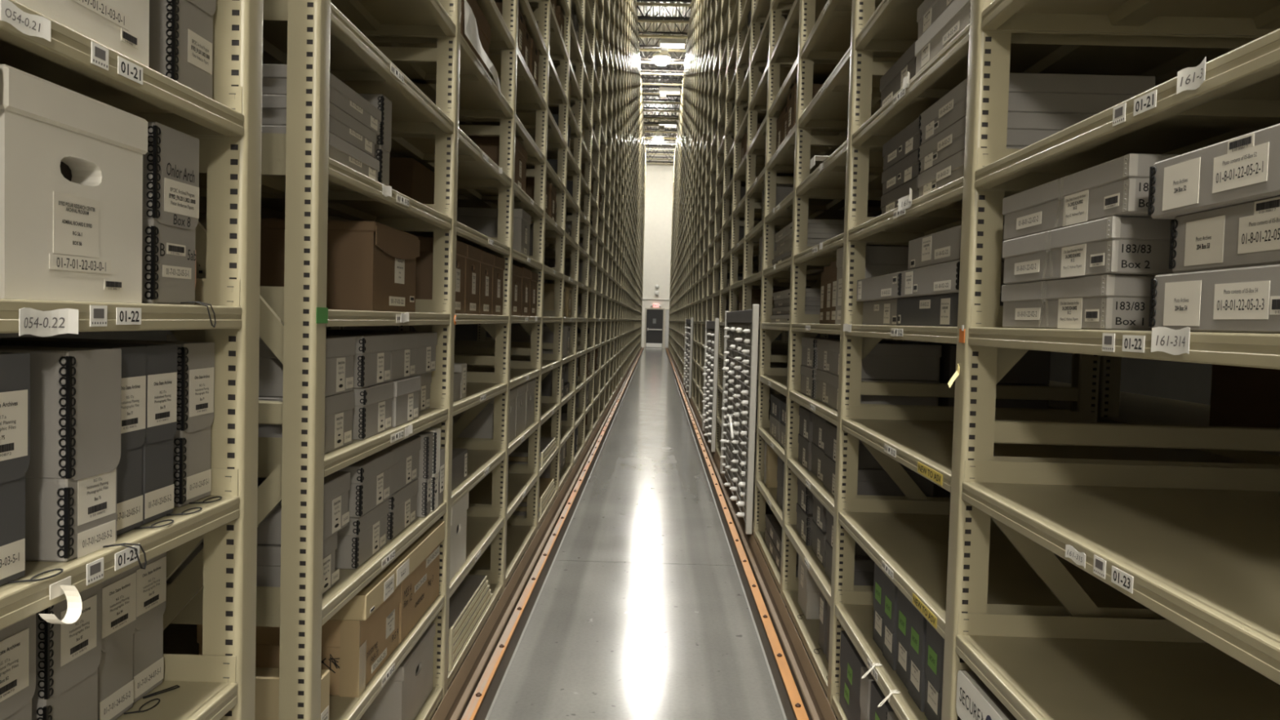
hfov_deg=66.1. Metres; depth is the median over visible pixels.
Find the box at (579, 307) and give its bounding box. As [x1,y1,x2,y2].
[577,305,581,313]
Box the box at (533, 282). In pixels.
[528,271,537,316]
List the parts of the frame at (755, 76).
post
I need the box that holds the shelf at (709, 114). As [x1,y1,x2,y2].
[707,97,712,119]
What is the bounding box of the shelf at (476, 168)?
[389,128,511,187]
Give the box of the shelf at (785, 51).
[769,0,827,64]
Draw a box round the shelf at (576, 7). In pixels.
[572,0,583,26]
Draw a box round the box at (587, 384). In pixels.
[585,382,589,406]
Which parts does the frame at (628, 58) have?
post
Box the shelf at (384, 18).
[330,0,455,38]
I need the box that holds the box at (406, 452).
[381,435,421,494]
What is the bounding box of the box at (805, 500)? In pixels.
[797,477,813,514]
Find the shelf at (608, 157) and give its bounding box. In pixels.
[600,144,610,161]
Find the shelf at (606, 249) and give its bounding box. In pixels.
[604,244,608,253]
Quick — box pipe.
[642,297,669,300]
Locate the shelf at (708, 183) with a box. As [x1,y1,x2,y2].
[705,173,710,187]
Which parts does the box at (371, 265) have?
lid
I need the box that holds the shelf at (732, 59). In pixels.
[727,31,746,70]
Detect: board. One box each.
[448,574,487,637]
[448,579,488,645]
[448,584,489,654]
[448,588,491,662]
[448,593,492,671]
[508,437,555,457]
[508,441,555,462]
[508,444,556,466]
[511,488,555,516]
[515,484,555,511]
[518,481,554,507]
[521,477,554,502]
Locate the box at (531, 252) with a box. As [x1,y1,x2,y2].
[528,223,533,255]
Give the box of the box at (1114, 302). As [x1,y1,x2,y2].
[1000,274,1191,332]
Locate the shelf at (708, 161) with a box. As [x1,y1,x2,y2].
[706,148,716,164]
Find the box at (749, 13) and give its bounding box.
[746,11,751,32]
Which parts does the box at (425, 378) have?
lid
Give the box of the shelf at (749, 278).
[743,271,819,286]
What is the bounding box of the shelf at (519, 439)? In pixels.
[456,413,538,454]
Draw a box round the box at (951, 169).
[917,146,1025,196]
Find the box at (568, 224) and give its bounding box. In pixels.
[565,221,572,237]
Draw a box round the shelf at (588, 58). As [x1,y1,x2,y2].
[583,25,593,66]
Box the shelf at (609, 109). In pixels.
[601,93,612,115]
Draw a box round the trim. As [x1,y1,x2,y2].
[484,350,786,719]
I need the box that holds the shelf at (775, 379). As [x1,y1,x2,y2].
[760,367,787,396]
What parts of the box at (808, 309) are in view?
lid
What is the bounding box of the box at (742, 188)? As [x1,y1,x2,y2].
[740,186,745,200]
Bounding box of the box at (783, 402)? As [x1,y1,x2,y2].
[779,400,786,425]
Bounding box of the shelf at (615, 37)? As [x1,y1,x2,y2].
[614,24,617,49]
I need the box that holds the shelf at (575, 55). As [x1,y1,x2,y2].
[569,16,582,63]
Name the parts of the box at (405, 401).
lid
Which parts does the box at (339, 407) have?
lid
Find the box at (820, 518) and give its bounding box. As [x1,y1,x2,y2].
[812,494,826,532]
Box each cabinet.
[683,317,693,398]
[702,318,719,452]
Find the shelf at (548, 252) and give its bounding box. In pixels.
[544,245,588,258]
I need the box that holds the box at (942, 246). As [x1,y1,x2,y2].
[907,223,1004,270]
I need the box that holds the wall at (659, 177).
[580,147,675,347]
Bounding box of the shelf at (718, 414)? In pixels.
[716,411,721,427]
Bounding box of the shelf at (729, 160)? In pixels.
[724,142,733,166]
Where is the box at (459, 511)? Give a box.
[449,492,468,581]
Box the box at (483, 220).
[457,207,531,257]
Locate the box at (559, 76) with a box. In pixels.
[558,75,570,106]
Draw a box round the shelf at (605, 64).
[602,41,608,68]
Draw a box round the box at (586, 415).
[585,413,587,425]
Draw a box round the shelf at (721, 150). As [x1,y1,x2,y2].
[716,133,733,156]
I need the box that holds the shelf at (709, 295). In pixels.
[706,293,738,300]
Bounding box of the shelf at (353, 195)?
[197,133,452,230]
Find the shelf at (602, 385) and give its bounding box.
[594,382,604,395]
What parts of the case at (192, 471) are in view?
pull cord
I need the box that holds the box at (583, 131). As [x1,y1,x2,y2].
[582,126,584,138]
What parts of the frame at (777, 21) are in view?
post, post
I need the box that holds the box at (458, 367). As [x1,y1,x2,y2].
[453,363,466,399]
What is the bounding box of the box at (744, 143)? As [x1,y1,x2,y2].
[741,133,746,160]
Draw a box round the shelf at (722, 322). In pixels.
[719,317,724,325]
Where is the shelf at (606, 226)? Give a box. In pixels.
[590,220,608,231]
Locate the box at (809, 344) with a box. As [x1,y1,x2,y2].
[801,337,883,368]
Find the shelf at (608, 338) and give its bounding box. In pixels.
[606,336,610,343]
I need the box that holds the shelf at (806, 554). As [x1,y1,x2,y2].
[784,514,873,605]
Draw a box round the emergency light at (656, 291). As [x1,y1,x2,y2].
[654,284,659,295]
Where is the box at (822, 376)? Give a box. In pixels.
[816,368,831,404]
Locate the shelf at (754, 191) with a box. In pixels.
[746,167,813,198]
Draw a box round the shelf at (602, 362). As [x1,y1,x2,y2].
[600,360,605,370]
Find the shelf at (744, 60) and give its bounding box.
[737,22,764,68]
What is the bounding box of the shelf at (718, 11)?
[715,0,721,21]
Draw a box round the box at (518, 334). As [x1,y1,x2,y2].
[511,324,553,353]
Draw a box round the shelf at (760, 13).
[751,0,770,22]
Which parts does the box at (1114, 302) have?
lid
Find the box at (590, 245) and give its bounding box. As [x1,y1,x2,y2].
[589,244,598,257]
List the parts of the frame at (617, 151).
post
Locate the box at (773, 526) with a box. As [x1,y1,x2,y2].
[765,514,798,564]
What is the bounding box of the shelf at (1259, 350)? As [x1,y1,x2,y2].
[968,305,1279,369]
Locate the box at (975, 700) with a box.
[955,670,1017,719]
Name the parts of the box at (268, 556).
lid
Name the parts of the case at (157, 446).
pull cord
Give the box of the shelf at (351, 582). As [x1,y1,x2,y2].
[166,488,446,626]
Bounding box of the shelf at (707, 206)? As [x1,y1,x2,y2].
[704,198,715,210]
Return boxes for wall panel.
[664,309,669,346]
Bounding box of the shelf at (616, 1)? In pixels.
[615,0,619,7]
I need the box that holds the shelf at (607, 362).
[605,357,609,365]
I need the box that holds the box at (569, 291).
[564,287,572,317]
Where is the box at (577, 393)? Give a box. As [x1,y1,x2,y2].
[564,391,579,407]
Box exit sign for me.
[650,303,661,306]
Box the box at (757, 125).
[756,124,760,132]
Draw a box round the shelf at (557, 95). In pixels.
[547,55,567,104]
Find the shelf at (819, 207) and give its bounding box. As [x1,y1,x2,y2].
[764,191,881,224]
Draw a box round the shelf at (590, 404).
[577,398,593,414]
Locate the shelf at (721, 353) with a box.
[718,348,724,359]
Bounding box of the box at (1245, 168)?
[1147,123,1279,219]
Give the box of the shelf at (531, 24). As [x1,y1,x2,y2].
[493,0,547,56]
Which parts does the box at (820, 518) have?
lid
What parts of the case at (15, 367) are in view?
pull cord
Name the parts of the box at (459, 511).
lid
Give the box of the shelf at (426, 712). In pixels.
[414,673,442,719]
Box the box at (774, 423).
[769,413,780,442]
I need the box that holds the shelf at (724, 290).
[720,285,740,294]
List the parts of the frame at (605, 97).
post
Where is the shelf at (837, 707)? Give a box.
[831,682,848,719]
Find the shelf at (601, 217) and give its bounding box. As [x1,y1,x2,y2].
[580,207,604,221]
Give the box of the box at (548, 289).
[543,284,554,311]
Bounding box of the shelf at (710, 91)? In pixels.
[708,72,713,96]
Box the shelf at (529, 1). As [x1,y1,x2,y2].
[528,0,548,2]
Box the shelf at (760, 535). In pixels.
[754,524,798,591]
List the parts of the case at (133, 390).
pull cord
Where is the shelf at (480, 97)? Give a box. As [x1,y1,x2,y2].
[365,33,513,119]
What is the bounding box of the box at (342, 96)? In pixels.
[262,63,381,135]
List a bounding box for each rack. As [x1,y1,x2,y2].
[720,304,759,534]
[881,337,1279,464]
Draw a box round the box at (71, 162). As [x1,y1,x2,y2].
[0,63,147,302]
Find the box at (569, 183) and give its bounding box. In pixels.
[566,180,573,196]
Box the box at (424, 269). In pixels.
[415,235,466,314]
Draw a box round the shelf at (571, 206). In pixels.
[555,189,579,212]
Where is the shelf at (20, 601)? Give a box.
[0,468,239,630]
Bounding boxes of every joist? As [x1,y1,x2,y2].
[636,0,691,6]
[636,1,690,23]
[637,17,688,52]
[638,6,688,38]
[638,33,687,64]
[639,44,686,75]
[640,56,685,85]
[640,66,684,95]
[640,76,683,104]
[641,85,681,111]
[641,94,680,119]
[642,102,678,126]
[643,116,678,139]
[644,112,676,133]
[644,123,677,145]
[644,129,676,150]
[645,134,674,155]
[645,140,675,159]
[645,145,675,164]
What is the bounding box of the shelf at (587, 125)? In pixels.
[570,100,591,130]
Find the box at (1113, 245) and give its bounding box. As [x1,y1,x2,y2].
[1002,216,1173,284]
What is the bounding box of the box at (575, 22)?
[573,14,578,42]
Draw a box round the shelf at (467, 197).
[457,182,543,217]
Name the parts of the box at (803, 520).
lid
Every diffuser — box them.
[659,91,679,93]
[660,43,684,48]
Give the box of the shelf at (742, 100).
[736,66,765,106]
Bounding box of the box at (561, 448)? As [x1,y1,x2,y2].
[560,448,561,471]
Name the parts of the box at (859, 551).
lid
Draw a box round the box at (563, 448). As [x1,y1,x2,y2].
[560,442,565,468]
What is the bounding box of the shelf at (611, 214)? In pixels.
[604,206,613,217]
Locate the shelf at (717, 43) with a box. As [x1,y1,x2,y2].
[714,15,720,46]
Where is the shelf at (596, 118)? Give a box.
[582,97,599,124]
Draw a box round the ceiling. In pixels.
[636,1,690,146]
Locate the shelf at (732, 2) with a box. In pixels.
[728,0,736,5]
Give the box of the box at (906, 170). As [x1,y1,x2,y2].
[881,149,919,195]
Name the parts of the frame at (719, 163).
post, post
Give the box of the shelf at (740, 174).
[733,151,765,180]
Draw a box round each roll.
[721,366,728,371]
[723,482,730,486]
[724,465,731,469]
[727,370,733,374]
[728,486,737,490]
[729,327,735,331]
[729,344,735,348]
[729,496,737,500]
[730,468,737,471]
[731,440,738,444]
[731,459,737,462]
[731,477,737,482]
[732,394,740,397]
[732,421,739,426]
[732,449,738,453]
[733,337,742,341]
[733,356,741,359]
[733,365,741,369]
[733,412,739,416]
[733,431,738,435]
[734,384,740,388]
[735,327,742,332]
[735,512,744,517]
[736,501,744,506]
[737,481,745,487]
[739,431,746,435]
[740,390,748,395]
[740,400,748,405]
[740,410,747,415]
[740,461,746,466]
[740,471,745,475]
[741,349,749,353]
[741,369,748,373]
[741,420,746,425]
[742,328,750,333]
[742,360,749,364]
[743,339,750,343]
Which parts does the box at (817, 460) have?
lid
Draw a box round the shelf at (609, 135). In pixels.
[600,120,611,138]
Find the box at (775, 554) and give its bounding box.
[764,528,798,577]
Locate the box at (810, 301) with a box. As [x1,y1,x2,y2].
[773,297,820,307]
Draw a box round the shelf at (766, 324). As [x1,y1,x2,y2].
[761,315,789,330]
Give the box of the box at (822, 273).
[819,271,824,324]
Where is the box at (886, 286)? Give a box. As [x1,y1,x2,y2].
[856,271,906,301]
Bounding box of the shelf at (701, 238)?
[699,232,714,240]
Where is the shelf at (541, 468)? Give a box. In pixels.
[507,440,559,476]
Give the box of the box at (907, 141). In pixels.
[882,117,921,171]
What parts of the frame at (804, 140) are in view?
post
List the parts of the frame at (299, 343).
post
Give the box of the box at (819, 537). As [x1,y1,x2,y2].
[811,520,826,567]
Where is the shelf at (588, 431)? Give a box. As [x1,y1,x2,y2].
[577,425,592,445]
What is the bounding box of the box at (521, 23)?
[495,2,524,58]
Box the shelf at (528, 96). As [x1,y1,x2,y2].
[488,47,546,110]
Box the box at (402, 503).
[386,478,418,540]
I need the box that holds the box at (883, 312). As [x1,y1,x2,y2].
[862,298,897,325]
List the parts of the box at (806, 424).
lid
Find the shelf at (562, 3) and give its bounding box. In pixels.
[556,0,569,16]
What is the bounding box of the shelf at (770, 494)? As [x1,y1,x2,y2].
[755,471,782,526]
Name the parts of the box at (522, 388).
lid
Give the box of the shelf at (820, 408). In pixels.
[789,381,1070,426]
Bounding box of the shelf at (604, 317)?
[602,315,606,321]
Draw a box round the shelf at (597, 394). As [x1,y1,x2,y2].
[593,390,599,404]
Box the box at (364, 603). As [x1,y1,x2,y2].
[329,520,444,621]
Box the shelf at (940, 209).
[848,176,1020,243]
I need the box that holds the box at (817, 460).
[811,442,825,483]
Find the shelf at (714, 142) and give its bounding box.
[711,127,724,148]
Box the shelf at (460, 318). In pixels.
[454,305,508,324]
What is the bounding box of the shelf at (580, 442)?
[565,440,583,464]
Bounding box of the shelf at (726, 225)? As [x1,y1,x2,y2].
[722,214,761,231]
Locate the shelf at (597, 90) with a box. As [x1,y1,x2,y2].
[584,65,600,96]
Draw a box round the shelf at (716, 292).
[712,289,738,297]
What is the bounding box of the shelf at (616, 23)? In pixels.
[614,3,618,28]
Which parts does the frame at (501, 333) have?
post, post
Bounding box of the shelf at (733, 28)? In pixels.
[728,0,737,38]
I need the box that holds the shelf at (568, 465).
[559,457,573,490]
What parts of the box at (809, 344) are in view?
lid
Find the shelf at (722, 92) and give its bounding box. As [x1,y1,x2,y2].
[719,70,733,99]
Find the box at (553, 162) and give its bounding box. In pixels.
[546,159,557,174]
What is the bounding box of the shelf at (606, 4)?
[604,0,609,17]
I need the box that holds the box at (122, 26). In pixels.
[14,0,149,66]
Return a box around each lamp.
[651,120,664,142]
[652,34,671,65]
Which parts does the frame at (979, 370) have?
post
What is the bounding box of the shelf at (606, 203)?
[604,195,609,208]
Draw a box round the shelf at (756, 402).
[755,402,770,431]
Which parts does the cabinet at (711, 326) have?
post, post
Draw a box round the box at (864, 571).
[824,539,874,586]
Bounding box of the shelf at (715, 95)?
[712,71,725,97]
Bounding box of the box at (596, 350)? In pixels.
[594,348,598,369]
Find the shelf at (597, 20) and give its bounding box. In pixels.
[588,0,602,39]
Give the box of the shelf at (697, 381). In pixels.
[695,380,699,390]
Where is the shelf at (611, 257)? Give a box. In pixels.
[597,252,613,259]
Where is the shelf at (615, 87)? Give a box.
[613,72,617,91]
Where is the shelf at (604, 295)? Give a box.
[577,293,607,298]
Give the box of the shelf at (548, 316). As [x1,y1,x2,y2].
[542,311,562,322]
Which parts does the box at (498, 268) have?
lid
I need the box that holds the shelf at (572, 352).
[546,348,575,364]
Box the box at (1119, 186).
[1002,153,1178,240]
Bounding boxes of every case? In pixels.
[0,337,222,506]
[0,339,202,524]
[0,342,173,535]
[0,345,146,568]
[0,351,63,586]
[0,613,35,719]
[31,582,102,719]
[97,566,159,719]
[113,121,216,327]
[132,551,179,704]
[148,0,216,98]
[359,93,391,186]
[412,431,433,517]
[421,427,440,511]
[430,372,461,401]
[438,448,444,505]
[764,441,767,484]
[765,444,777,487]
[777,455,784,508]
[782,462,784,509]
[797,555,819,619]
[813,590,827,653]
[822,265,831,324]
[826,603,830,679]
[829,260,837,324]
[839,630,866,719]
[859,666,875,719]
[870,680,893,719]
[872,562,884,652]
[882,573,897,671]
[887,711,898,719]
[896,588,910,688]
[907,601,926,711]
[924,620,942,719]
[940,637,944,719]
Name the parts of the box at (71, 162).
lid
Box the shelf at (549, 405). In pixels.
[540,396,559,426]
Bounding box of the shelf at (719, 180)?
[715,166,733,185]
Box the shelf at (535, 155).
[458,115,545,164]
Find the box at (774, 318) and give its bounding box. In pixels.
[770,315,789,323]
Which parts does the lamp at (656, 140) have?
globe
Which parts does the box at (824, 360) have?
lid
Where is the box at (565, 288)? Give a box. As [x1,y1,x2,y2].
[563,286,566,317]
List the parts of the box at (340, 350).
lid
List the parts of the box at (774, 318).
lid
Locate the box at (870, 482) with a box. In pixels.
[823,453,933,497]
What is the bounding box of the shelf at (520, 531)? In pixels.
[468,517,536,586]
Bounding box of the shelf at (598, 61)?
[586,33,601,67]
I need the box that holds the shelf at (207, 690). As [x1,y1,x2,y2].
[115,653,237,719]
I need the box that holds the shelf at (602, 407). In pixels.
[593,405,604,420]
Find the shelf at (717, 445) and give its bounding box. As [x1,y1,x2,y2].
[715,443,720,460]
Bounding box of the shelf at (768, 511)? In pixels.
[751,488,773,533]
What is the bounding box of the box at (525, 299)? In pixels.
[520,266,531,315]
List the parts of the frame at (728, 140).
post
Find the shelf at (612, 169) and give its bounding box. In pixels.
[605,162,614,175]
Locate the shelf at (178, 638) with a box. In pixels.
[163,581,444,719]
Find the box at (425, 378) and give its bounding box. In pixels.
[415,371,431,412]
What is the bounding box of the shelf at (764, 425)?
[758,419,784,462]
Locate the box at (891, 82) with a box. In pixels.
[880,40,916,106]
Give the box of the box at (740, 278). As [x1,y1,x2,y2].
[728,276,742,282]
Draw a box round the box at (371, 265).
[259,217,419,312]
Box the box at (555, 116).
[551,114,558,126]
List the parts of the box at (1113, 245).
lid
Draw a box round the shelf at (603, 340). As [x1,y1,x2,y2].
[601,337,606,346]
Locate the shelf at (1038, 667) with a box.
[955,613,1279,719]
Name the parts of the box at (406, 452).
lid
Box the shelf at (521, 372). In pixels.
[466,360,540,389]
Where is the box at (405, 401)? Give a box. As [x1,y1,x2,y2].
[390,375,420,427]
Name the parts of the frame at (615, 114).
post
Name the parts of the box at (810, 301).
lid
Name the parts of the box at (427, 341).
lid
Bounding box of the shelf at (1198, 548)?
[961,459,1279,684]
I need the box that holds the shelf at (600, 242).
[579,235,603,246]
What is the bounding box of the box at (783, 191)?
[775,184,793,206]
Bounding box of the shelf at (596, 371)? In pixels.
[594,364,599,376]
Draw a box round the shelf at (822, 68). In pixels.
[768,55,839,117]
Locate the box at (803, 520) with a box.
[795,502,813,546]
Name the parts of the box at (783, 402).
lid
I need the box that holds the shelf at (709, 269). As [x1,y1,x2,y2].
[707,266,758,275]
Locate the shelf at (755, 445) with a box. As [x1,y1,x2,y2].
[753,444,755,482]
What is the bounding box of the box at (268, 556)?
[166,532,339,594]
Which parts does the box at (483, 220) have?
lid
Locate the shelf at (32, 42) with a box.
[0,0,244,138]
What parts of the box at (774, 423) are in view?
lid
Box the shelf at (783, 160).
[766,123,847,171]
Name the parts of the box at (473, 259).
lid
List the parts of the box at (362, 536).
lid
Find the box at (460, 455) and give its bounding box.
[451,448,467,490]
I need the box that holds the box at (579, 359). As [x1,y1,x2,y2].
[577,354,587,377]
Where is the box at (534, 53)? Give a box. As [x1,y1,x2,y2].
[529,38,539,86]
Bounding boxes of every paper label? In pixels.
[861,662,882,679]
[877,689,900,707]
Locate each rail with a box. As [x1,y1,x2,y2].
[431,346,642,719]
[461,346,643,719]
[665,347,808,719]
[666,346,836,719]
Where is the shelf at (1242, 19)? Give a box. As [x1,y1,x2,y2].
[981,0,1279,38]
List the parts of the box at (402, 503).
lid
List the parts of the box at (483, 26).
lid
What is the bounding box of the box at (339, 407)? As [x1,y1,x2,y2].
[257,390,355,453]
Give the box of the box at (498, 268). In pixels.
[483,254,505,315]
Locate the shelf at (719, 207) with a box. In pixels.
[715,197,731,213]
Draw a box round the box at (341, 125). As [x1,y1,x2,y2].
[262,94,376,157]
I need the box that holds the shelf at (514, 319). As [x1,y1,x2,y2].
[511,308,541,323]
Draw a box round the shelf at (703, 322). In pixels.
[701,318,706,324]
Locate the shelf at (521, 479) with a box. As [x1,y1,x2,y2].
[468,465,537,520]
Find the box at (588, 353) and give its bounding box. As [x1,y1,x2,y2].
[586,352,590,377]
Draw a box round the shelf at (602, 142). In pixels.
[592,124,606,145]
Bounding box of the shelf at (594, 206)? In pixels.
[580,192,598,209]
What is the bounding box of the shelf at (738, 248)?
[731,237,759,253]
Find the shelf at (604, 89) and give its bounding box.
[601,69,607,94]
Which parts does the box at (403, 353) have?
lid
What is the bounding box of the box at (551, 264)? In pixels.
[547,261,582,281]
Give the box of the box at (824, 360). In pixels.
[817,338,912,372]
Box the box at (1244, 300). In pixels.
[1148,263,1279,333]
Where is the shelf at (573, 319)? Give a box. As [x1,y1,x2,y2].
[563,312,576,322]
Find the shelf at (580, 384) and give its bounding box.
[575,376,585,393]
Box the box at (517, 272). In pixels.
[511,264,523,315]
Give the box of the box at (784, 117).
[782,104,786,140]
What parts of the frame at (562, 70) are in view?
post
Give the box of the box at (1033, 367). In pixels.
[920,342,1050,384]
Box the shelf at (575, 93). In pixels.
[551,60,582,101]
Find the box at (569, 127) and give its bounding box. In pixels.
[567,124,570,149]
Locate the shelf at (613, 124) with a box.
[612,115,616,133]
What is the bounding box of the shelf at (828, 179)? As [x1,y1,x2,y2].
[795,139,884,198]
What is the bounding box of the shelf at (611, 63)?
[608,43,613,70]
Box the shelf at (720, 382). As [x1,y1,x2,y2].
[717,380,773,393]
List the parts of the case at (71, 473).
pull cord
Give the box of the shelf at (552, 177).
[525,160,565,192]
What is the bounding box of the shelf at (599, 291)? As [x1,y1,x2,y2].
[577,289,602,296]
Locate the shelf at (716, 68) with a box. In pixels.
[713,44,719,72]
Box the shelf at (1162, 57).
[851,23,1257,147]
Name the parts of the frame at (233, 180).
post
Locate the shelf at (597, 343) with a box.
[577,339,600,349]
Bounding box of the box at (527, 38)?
[524,26,530,70]
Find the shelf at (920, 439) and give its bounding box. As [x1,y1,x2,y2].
[841,404,1279,492]
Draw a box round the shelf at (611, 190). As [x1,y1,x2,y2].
[610,184,614,196]
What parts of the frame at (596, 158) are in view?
post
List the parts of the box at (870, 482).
lid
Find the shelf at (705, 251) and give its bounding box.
[703,248,707,256]
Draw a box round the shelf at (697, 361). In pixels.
[696,360,699,368]
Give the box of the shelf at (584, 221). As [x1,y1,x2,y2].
[555,209,589,226]
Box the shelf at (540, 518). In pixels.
[510,482,558,528]
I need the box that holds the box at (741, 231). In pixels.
[738,226,755,241]
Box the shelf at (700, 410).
[698,408,702,422]
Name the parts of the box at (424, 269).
lid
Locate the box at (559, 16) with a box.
[555,5,564,38]
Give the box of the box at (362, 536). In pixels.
[334,498,389,569]
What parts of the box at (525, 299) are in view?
lid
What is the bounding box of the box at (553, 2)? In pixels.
[551,0,556,16]
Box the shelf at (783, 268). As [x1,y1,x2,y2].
[763,257,829,278]
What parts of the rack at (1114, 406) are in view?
post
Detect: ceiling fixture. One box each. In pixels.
[658,68,680,98]
[658,104,676,130]
[659,16,685,53]
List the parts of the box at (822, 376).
lid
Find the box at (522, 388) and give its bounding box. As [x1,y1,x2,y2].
[515,382,527,436]
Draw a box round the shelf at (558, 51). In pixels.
[528,0,568,60]
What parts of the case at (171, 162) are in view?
pull cord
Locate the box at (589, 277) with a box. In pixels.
[588,266,591,288]
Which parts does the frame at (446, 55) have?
post, post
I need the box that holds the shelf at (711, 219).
[709,210,730,224]
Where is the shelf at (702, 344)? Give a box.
[700,340,705,348]
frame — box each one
[163,0,330,719]
[166,0,263,719]
[195,0,461,719]
[325,0,518,620]
[399,0,550,554]
[454,0,571,511]
[477,0,585,483]
[519,0,604,444]
[563,0,623,399]
[576,0,595,461]
[577,0,610,429]
[577,0,615,417]
[588,0,619,410]
[601,0,626,393]
[601,0,631,386]
[601,0,633,380]
[601,0,636,373]
[616,0,629,382]
[623,4,635,372]
[626,24,637,366]
[628,13,638,364]
[629,26,639,367]
[631,40,639,360]
[631,52,640,359]
[633,63,641,359]
[634,74,642,355]
[635,103,642,356]
[635,105,643,355]
[636,118,643,350]
[636,120,644,354]
[637,139,644,350]
[638,133,644,351]
[639,127,644,342]
[639,144,645,346]
[640,154,645,345]
[640,159,646,345]
[640,167,645,346]
[668,150,675,349]
[668,160,674,333]
[668,163,674,346]
[669,145,675,347]
[669,150,675,351]
[670,137,676,350]
[671,114,679,352]
[671,121,678,351]
[671,128,677,342]
[672,98,680,358]
[672,106,679,350]
[673,91,681,356]
[674,80,683,358]
[675,42,687,365]
[675,70,684,359]
[676,46,686,367]
[677,33,688,366]
[679,17,689,368]
[680,1,692,376]
[681,0,693,373]
[683,0,695,376]
[686,0,697,319]
[688,0,699,319]
[691,0,702,388]
[691,0,705,403]
[694,0,709,412]
[697,0,759,422]
[706,0,719,319]
[711,0,787,342]
[715,0,788,461]
[728,0,827,390]
[742,0,790,399]
[753,0,903,560]
[779,0,847,627]
[826,0,1100,719]
[941,0,1279,719]
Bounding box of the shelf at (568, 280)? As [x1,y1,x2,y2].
[543,275,577,285]
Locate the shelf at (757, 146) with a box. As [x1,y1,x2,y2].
[747,115,766,155]
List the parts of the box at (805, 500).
lid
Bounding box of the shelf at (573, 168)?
[546,146,580,175]
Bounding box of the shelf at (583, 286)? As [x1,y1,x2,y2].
[564,281,587,290]
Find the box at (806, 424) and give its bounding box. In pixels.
[799,405,813,441]
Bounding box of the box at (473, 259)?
[458,244,481,314]
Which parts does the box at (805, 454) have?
lid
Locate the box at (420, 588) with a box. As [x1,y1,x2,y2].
[398,543,439,643]
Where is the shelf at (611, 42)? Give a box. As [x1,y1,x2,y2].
[608,18,613,46]
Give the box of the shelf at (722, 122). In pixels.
[718,102,735,128]
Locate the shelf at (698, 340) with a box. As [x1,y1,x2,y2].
[697,338,700,346]
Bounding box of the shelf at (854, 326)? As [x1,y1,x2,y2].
[843,311,957,343]
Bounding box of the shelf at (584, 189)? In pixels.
[566,173,590,194]
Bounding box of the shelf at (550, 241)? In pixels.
[544,232,578,248]
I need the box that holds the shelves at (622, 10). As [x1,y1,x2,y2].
[578,0,710,404]
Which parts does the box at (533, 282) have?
lid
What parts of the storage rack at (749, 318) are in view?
post, post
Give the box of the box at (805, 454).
[798,433,812,471]
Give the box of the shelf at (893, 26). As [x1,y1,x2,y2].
[854,0,924,52]
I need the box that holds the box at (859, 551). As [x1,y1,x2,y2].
[826,509,868,555]
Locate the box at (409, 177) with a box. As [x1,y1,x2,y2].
[389,157,434,204]
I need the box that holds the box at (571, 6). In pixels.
[570,0,573,18]
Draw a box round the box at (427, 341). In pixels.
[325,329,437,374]
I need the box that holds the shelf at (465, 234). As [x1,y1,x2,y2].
[399,221,510,256]
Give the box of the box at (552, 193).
[548,183,556,221]
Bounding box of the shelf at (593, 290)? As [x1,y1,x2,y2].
[577,286,595,293]
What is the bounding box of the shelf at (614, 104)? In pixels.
[613,93,616,112]
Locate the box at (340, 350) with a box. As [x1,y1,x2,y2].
[166,334,355,397]
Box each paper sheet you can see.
[195,249,196,287]
[464,0,502,97]
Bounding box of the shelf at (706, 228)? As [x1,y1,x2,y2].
[703,222,714,233]
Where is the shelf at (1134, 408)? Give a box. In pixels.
[1047,380,1279,464]
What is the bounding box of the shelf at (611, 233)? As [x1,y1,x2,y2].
[608,230,613,238]
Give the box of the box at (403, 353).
[325,330,417,381]
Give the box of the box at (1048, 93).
[918,72,1155,145]
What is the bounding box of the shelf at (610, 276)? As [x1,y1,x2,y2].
[608,274,612,279]
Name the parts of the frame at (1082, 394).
post, post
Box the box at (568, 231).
[566,226,571,236]
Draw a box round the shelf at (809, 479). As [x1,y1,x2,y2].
[786,448,951,515]
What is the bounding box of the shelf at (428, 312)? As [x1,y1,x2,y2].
[259,285,449,326]
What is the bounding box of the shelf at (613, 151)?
[606,138,615,155]
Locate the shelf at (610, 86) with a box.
[602,68,613,93]
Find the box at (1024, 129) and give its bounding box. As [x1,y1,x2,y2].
[917,111,1094,173]
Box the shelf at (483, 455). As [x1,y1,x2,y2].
[451,439,506,506]
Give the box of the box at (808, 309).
[772,306,820,315]
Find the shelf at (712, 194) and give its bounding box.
[710,182,722,199]
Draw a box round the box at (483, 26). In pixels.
[460,0,490,72]
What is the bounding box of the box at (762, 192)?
[761,189,764,220]
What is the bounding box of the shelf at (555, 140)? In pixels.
[515,106,566,148]
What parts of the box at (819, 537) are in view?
lid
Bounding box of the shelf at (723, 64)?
[720,39,727,71]
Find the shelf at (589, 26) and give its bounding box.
[584,0,594,33]
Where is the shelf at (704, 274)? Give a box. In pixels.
[702,272,706,279]
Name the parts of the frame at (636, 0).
post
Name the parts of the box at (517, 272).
lid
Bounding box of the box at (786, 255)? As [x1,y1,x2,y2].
[772,249,791,266]
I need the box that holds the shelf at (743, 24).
[737,0,751,31]
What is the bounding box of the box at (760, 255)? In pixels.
[758,236,762,272]
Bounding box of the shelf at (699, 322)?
[697,318,701,324]
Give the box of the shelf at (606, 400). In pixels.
[593,398,608,409]
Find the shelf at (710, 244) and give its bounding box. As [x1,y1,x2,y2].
[708,238,728,249]
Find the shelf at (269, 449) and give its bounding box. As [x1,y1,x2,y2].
[257,394,448,477]
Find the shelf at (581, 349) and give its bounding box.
[576,345,586,357]
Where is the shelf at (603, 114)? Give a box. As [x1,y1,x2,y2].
[593,95,606,119]

